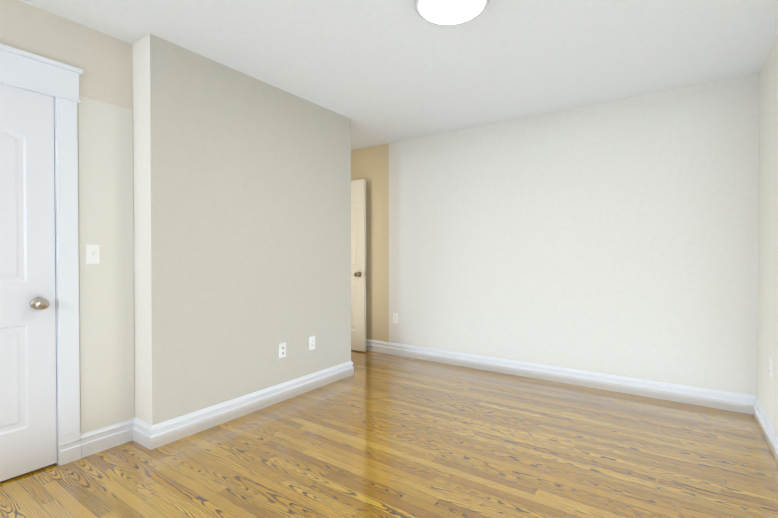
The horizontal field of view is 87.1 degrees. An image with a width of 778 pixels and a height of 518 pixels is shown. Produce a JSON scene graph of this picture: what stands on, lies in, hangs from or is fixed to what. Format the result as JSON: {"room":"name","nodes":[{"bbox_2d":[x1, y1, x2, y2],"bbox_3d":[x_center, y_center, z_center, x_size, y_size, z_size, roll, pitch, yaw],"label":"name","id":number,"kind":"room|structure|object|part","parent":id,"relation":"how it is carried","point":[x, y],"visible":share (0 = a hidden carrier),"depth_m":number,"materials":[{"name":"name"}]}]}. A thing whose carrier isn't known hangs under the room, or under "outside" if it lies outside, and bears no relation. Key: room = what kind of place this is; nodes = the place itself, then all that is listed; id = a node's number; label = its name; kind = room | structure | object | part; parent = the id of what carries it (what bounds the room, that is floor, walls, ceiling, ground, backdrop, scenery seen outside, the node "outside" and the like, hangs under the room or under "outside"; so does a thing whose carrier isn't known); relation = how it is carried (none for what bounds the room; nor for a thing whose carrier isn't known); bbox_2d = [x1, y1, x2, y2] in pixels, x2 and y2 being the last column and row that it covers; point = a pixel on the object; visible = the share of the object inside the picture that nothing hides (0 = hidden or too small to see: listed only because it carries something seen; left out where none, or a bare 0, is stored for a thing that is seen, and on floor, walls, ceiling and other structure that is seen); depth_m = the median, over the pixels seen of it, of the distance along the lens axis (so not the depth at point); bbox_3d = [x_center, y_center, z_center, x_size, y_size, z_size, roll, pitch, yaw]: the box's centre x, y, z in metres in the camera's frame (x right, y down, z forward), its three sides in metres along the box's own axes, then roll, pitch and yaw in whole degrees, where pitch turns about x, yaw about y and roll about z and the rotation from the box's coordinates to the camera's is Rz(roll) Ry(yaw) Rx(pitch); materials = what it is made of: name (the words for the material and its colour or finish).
{"room":"empty bedroom","nodes":[
{"label":"empty bedroom","id":0,"kind":"room"},
{"bbox_2d":[0,0,134,431],"bbox_3d":[-1.962,-0.104,2.095,0.120,2.440,1.180,0,1,35],"label":"wall","id":1,"kind":"structure","parent":0,"point":[103,61],"depth_m":2.30,"materials":[{"name":"beige paint"}]},
{"bbox_2d":[0,83,56,481],"bbox_3d":[-2.036,0.115,1.918,0.035,1.982,0.754,0,1,35],"label":"closet door","id":2,"kind":"structure","parent":1,"relation":"in","point":[28,428],"depth_m":2.12,"materials":[{"name":"white wood"}]},
{"bbox_2d":[31,297,49,309],"bbox_3d":[-1.862,0.230,2.170,0.201,0.066,0.066,0,1,35],"label":"hardware piece","id":3,"kind":"object","parent":2,"relation":"attached to","point":[38,303],"visible":0.92,"depth_m":2.12,"materials":[{"name":"silver metal"}]},
{"bbox_2d":[0,44,82,436],"bbox_3d":[-2.006,-0.045,1.895,0.036,2.027,0.998,0,1,35],"label":"trim","id":4,"kind":"structure","parent":1,"relation":"attached to","point":[28,71],"depth_m":2.23,"materials":[{"name":"white wood"}]},
{"bbox_2d":[54,97,58,464],"bbox_3d":[-2.070,0.108,1.941,0.120,2.020,0.800,0,1,35],"label":"door frame","id":5,"kind":"structure","parent":1,"relation":"attached to","point":[56,288],"depth_m":2.22,"materials":[{"name":"white wood"}]},
{"bbox_2d":[58,432,80,465],"bbox_3d":[-1.765,1.040,2.264,0.026,0.150,0.096,0,1,35],"label":"trim","id":6,"kind":"structure","parent":1,"relation":"attached to","point":[69,448],"depth_m":2.25,"materials":[{"name":"white wood"}]},
{"bbox_2d":[78,96,134,433],"bbox_3d":[-1.662,0.035,2.420,0.004,1.915,0.282,0,1,35],"label":"wall","id":7,"kind":"structure","parent":1,"relation":"attached to","point":[106,284],"depth_m":2.41,"materials":[{"name":"white paint"}]},
{"bbox_2d":[86,244,99,264],"bbox_3d":[-1.698,-0.031,2.351,0.016,0.115,0.070,0,1,35],"label":"light switch","id":8,"kind":"object","parent":7,"relation":"attached to","point":[92,254],"visible":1,"depth_m":2.35,"materials":[{"name":"white plastic"}]},
{"bbox_2d":[80,417,139,457],"bbox_3d":[-1.656,1.046,2.425,0.020,0.134,0.288,0,1,35],"label":"baseboard","id":9,"kind":"structure","parent":1,"relation":"attached to","point":[95,441],"depth_m":2.42,"materials":[{"name":"white wood"}]},
{"bbox_2d":[132,34,350,424],"bbox_3d":[-1.499,-0.119,3.587,1.500,2.440,1.820,0,1,35],"label":"wall bump-out","id":10,"kind":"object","parent":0,"point":[242,219],"visible":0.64,"depth_m":2.83,"materials":[{"name":"beige paint"}]},
{"bbox_2d":[279,342,285,357],"bbox_3d":[-0.834,0.713,3.223,0.017,0.115,0.070,0,1,35],"label":"outlet","id":11,"kind":"object","parent":10,"relation":"attached to","point":[282,350],"visible":1,"depth_m":3.22,"materials":[{"name":"white plastic"}]},
{"bbox_2d":[309,336,314,349],"bbox_3d":[-0.653,0.708,3.491,0.009,0.115,0.070,0,1,35],"label":"duplex electrical outlet","id":12,"kind":"object","parent":10,"relation":"attached to","point":[311,342],"visible":1,"depth_m":3.48,"materials":[{"name":"white plastic"}]},
{"bbox_2d":[0,350,777,517],"bbox_3d":[-0.734,1.148,1.944,4.645,0.060,5.710,0,1,35],"label":"floor","id":13,"kind":"structure","parent":0,"point":[379,435],"depth_m":2.26,"materials":[{"name":"brown wood"}]},
{"bbox_2d":[144,361,353,449],"bbox_3d":[-0.874,1.038,3.166,0.020,0.134,1.860,0,1,35],"label":"baseboard","id":14,"kind":"structure","parent":13,"relation":"on","point":[144,434],"depth_m":2.87,"materials":[{"name":"white wood"}]},
{"bbox_2d":[20,0,777,149],"bbox_3d":[-0.734,-1.362,1.918,4.645,0.080,5.710,0,1,35],"label":"ceiling","id":15,"kind":"structure","parent":0,"point":[379,72],"depth_m":2.57,"materials":[{"name":"paint"}]},
{"bbox_2d":[414,0,489,24],"bbox_3d":[0.315,-1.284,2.058,0.376,0.078,0.376,0,1,35],"label":"ceiling light","id":16,"kind":"object","parent":15,"relation":"attached to","point":[446,12],"visible":1,"depth_m":2.06,"materials":[{"name":"white glass"}]},
{"bbox_2d":[351,73,759,395],"bbox_3d":[0.860,-0.126,4.227,4.645,2.440,0.120,0,1,35],"label":"wall","id":17,"kind":"structure","parent":0,"point":[618,237],"depth_m":3.56,"materials":[{"name":"white paint"}]},
{"bbox_2d":[351,179,366,351],"bbox_3d":[-0.598,0.064,5.023,0.775,2.020,0.201,0,1,35],"label":"hall door","id":18,"kind":"structure","parent":17,"relation":"in","point":[358,264],"depth_m":4.84,"materials":[{"name":"beige wood"}]},
{"bbox_3d":[-0.337,0.168,4.843,0.066,0.066,0.201,0,1,35],"label":"hall door hardware","id":19,"kind":"part","parent":18,"relation":"part of","materials":[{"name":"silver metal"}]},
{"bbox_2d":[393,313,397,322],"bbox_3d":[0.073,0.669,4.702,0.070,0.115,0.009,0,1,35],"label":"outlet","id":20,"kind":"object","parent":17,"relation":"attached to","point":[395,317],"visible":1,"depth_m":4.70,"materials":[{"name":"white plastic"}]},
{"bbox_2d":[366,339,749,413],"bbox_3d":[0.810,1.028,4.188,4.380,0.134,0.020,0,1,35],"label":"baseboard","id":21,"kind":"structure","parent":17,"relation":"attached to","point":[730,401],"depth_m":3.57,"materials":[{"name":"white wood"}]},
{"bbox_2d":[757,35,777,430],"bbox_3d":[1.125,-0.088,0.641,0.120,2.440,5.710,0,1,35],"label":"wall","id":22,"kind":"structure","parent":0,"point":[767,349],"depth_m":2.61,"materials":[{"name":"white paint"}]},
{"bbox_2d":[750,395,777,462],"bbox_3d":[1.067,1.064,0.693,0.020,0.134,5.470,0,1,35],"label":"baseboard","id":23,"kind":"structure","parent":22,"relation":"attached to","point":[767,427],"depth_m":2.57,"materials":[{"name":"white wood"}]},
{"bbox_2d":[769,358,772,378],"bbox_3d":[2.329,0.662,2.497,0.009,0.115,0.070,0,1,35],"label":"duplex electrical outlet","id":24,"kind":"object","parent":22,"relation":"attached to","point":[771,368],"visible":0.98,"depth_m":2.47,"materials":[{"name":"white plastic"}]}
]}

